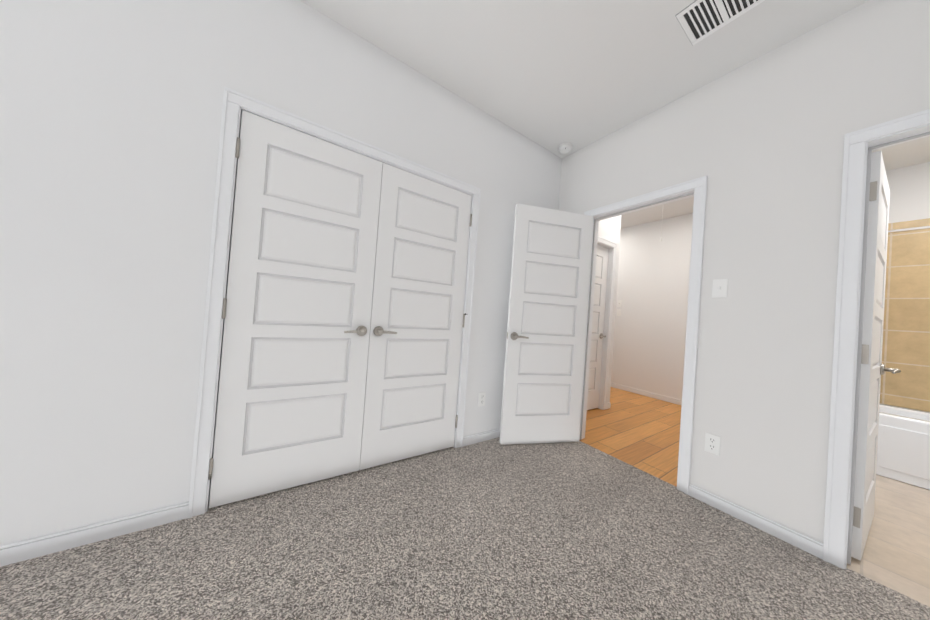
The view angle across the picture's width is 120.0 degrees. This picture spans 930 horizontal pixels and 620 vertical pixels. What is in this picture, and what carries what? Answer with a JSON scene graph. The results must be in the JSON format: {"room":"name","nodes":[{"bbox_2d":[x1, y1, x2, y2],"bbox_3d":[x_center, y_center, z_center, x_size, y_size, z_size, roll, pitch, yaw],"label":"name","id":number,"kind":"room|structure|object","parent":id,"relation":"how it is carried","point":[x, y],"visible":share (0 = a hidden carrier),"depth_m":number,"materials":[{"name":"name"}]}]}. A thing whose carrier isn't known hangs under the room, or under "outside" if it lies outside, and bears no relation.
{"room":"empty bedroom","nodes":[
{"label":"empty bedroom","id":0,"kind":"room"},
{"bbox_2d":[0,0,621,545],"bbox_3d":[-0.779,-0.332,1.698,6.515,2.740,0.121,5,-1,-34],"label":"wall","id":1,"kind":"structure","parent":0,"point":[110,118],"depth_m":1.19,"materials":[{"name":"paint"}]},
{"bbox_2d":[0,502,188,566],"bbox_3d":[-2.373,0.876,0.593,2.516,0.073,0.014,5,-1,-34],"label":"baseboard","id":2,"kind":"structure","parent":1,"relation":"attached to","point":[19,551],"depth_m":1.12,"materials":[{"name":"white wood"}]},
{"bbox_2d":[208,110,382,507],"bbox_3d":[-0.909,0.009,1.534,0.735,2.014,0.100,5,-1,-34],"label":"closet door","id":3,"kind":"structure","parent":1,"relation":"in","point":[297,308],"depth_m":1.52,"materials":[{"name":"white wood"}]},
{"bbox_2d":[187,86,480,518],"bbox_3d":[-0.635,0.002,1.791,1.579,2.097,0.138,5,-1,-34],"label":"trim","id":4,"kind":"structure","parent":1,"relation":"attached to","point":[235,103],"depth_m":1.33,"materials":[{"name":"white wood"}]},
{"bbox_2d":[359,163,471,469],"bbox_3d":[-0.293,0.059,1.947,0.746,2.014,0.100,5,-1,-34],"label":"closet door","id":5,"kind":"structure","parent":1,"relation":"in","point":[414,349],"depth_m":1.92,"materials":[{"name":"white wood"}]},
{"bbox_2d":[463,428,499,446],"bbox_3d":[0.394,1.100,2.450,1.008,0.073,0.014,5,-1,-34],"label":"baseboard","id":6,"kind":"structure","parent":1,"relation":"attached to","point":[488,435],"depth_m":2.27,"materials":[{"name":"white wood"}]},
{"bbox_2d":[478,392,485,406],"bbox_3d":[0.144,0.757,2.273,0.072,0.116,0.009,5,-1,-34],"label":"electrical outlet plate","id":7,"kind":"object","parent":1,"relation":"attached to","point":[481,399],"visible":1,"depth_m":2.27,"materials":[{"name":"white plastic"}]},
{"bbox_2d":[587,245,608,409],"bbox_3d":[1.473,0.202,3.192,0.709,2.014,0.100,5,-1,-34],"label":"hall door","id":8,"kind":"structure","parent":1,"relation":"in","point":[597,336],"depth_m":3.33,"materials":[{"name":"white wood"}]},
{"bbox_2d":[597,236,616,409],"bbox_3d":[1.463,0.172,3.207,0.849,2.097,0.138,5,-1,-34],"label":"door frame","id":9,"kind":"structure","parent":1,"relation":"attached to","point":[611,246],"depth_m":3.37,"materials":[{"name":"white wood"}]},
{"bbox_2d":[0,437,929,619],"bbox_3d":[-0.463,1.090,-0.065,5.268,0.100,3.469,5,-1,-34],"label":"floor carpet","id":10,"kind":"object","parent":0,"point":[493,529],"visible":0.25,"depth_m":1.17,"materials":[{"name":"grey carpet"}]},
{"bbox_2d":[301,0,929,227],"bbox_3d":[0.305,-1.682,1.428,7.830,0.100,5.250,5,-1,-34],"label":"ceiling","id":11,"kind":"structure","parent":0,"point":[551,76],"depth_m":1.67,"materials":[{"name":"paint"}]},
{"bbox_2d":[558,142,572,153],"bbox_3d":[0.963,-1.548,2.582,0.136,0.042,0.136,5,-1,-34],"label":"smoke detector","id":12,"kind":"object","parent":11,"relation":"attached to","point":[565,148],"visible":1,"depth_m":2.55,"materials":[{"name":"white plastic"}]},
{"bbox_2d":[675,0,764,45],"bbox_3d":[1.315,-1.556,1.378,0.261,0.008,0.306,5,-1,-34],"label":"ceiling vent","id":13,"kind":"object","parent":11,"relation":"in","point":[696,19],"visible":1,"depth_m":1.42,"materials":[{"name":"white metal"}]},
{"bbox_2d":[579,387,680,486],"bbox_3d":[1.744,1.302,3.663,2.562,0.096,3.300,5,-1,-34],"label":"floor","id":14,"kind":"structure","parent":0,"point":[640,432],"depth_m":2.72,"materials":[{"name":"brown wood"}]},
{"bbox_2d":[558,0,929,542],"bbox_3d":[1.819,-0.149,1.489,0.115,2.740,3.354,5,-1,-34],"label":"wall","id":15,"kind":"structure","parent":0,"point":[759,142],"depth_m":1.51,"materials":[{"name":"paint"}]},
{"bbox_2d":[499,203,593,444],"bbox_3d":[0.730,0.137,2.333,0.755,2.014,0.166,4,-1,-13],"label":"hall door","id":16,"kind":"structure","parent":15,"relation":"in","point":[546,335],"depth_m":2.31,"materials":[{"name":"white wood"}]},
{"bbox_2d":[579,175,707,494],"bbox_3d":[1.342,0.149,2.163,0.155,2.097,0.876,5,-1,-34],"label":"door frame","id":17,"kind":"structure","parent":15,"relation":"attached to","point":[696,188],"depth_m":1.80,"materials":[{"name":"white wood"}]},
{"bbox_2d":[704,432,720,455],"bbox_3d":[1.541,0.834,1.673,0.009,0.116,0.072,5,-1,-34],"label":"outlet","id":18,"kind":"object","parent":15,"relation":"attached to","point":[712,443],"visible":1,"depth_m":1.67,"materials":[{"name":"white plastic"}]},
{"bbox_2d":[712,279,727,297],"bbox_3d":[1.603,-0.137,1.690,0.017,0.116,0.072,5,-1,-34],"label":"light switch","id":19,"kind":"object","parent":15,"relation":"attached to","point":[719,288],"visible":1,"depth_m":1.69,"materials":[{"name":"white plastic"}]},
{"bbox_2d":[688,484,822,558],"bbox_3d":[1.606,1.173,1.531,0.014,0.073,0.524,5,-1,-34],"label":"baseboard","id":20,"kind":"structure","parent":15,"relation":"attached to","point":[812,546],"depth_m":1.48,"materials":[{"name":"white wood"}]},
{"bbox_2d":[851,150,900,560],"bbox_3d":[2.278,0.236,1.504,0.725,2.014,0.166,5,-1,-30],"label":"bathroom door","id":21,"kind":"structure","parent":15,"relation":"in","point":[873,369],"depth_m":1.34,"materials":[{"name":"white wood"}]},
{"bbox_2d":[822,109,929,568],"bbox_3d":[2.112,0.187,1.012,0.155,2.097,0.846,5,-1,-34],"label":"door frame","id":22,"kind":"structure","parent":15,"relation":"attached to","point":[861,145],"depth_m":1.29,"materials":[{"name":"white wood"}]},
{"bbox_2d":[611,162,929,412],"bbox_3d":[3.368,-0.009,3.600,0.115,2.740,5.135,5,-1,-34],"label":"wall","id":23,"kind":"structure","parent":0,"point":[651,320],"depth_m":4.09,"materials":[{"name":"paint"}]},
{"bbox_2d":[611,383,681,404],"bbox_3d":[2.658,1.289,4.386,0.014,0.073,3.112,5,-1,-34],"label":"baseboard","id":24,"kind":"structure","parent":23,"relation":"attached to","point":[652,395],"depth_m":4.13,"materials":[{"name":"white wood"}]},
{"bbox_2d":[880,218,929,411],"bbox_3d":[4.309,0.045,2.080,0.010,1.716,1.560,5,-1,-34],"label":"wall tiles","id":25,"kind":"structure","parent":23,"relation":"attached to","point":[906,340],"depth_m":2.46,"materials":[{"name":"beige tile"}]},
{"bbox_2d":[846,474,929,606],"bbox_3d":[3.202,1.375,1.481,2.562,0.096,1.950,5,-1,-34],"label":"floor","id":26,"kind":"structure","parent":0,"point":[896,555],"depth_m":1.46,"materials":[{"name":"beige tile"}]},
{"bbox_2d":[876,404,929,489],"bbox_3d":[3.965,1.133,1.887,0.622,0.500,1.552,5,-1,-34],"label":"bathtub","id":27,"kind":"object","parent":26,"relation":"on","point":[903,450],"visible":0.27,"depth_m":2.12,"materials":[{"name":"white ceramic"}]},
{"bbox_3d":[2.777,-0.070,2.270,2.352,2.740,0.463,5,-1,-34],"label":"wall","id":28,"kind":"structure","parent":0,"visible":0},
{"bbox_2d":[888,226,929,232],"bbox_3d":[3.862,-0.636,1.758,0.056,0.056,1.556,5,-1,-34],"label":"rail","id":29,"kind":"object","parent":28,"relation":"attached to","point":[909,229],"depth_m":2.16,"materials":[{"name":"silver metal"}]}
]}

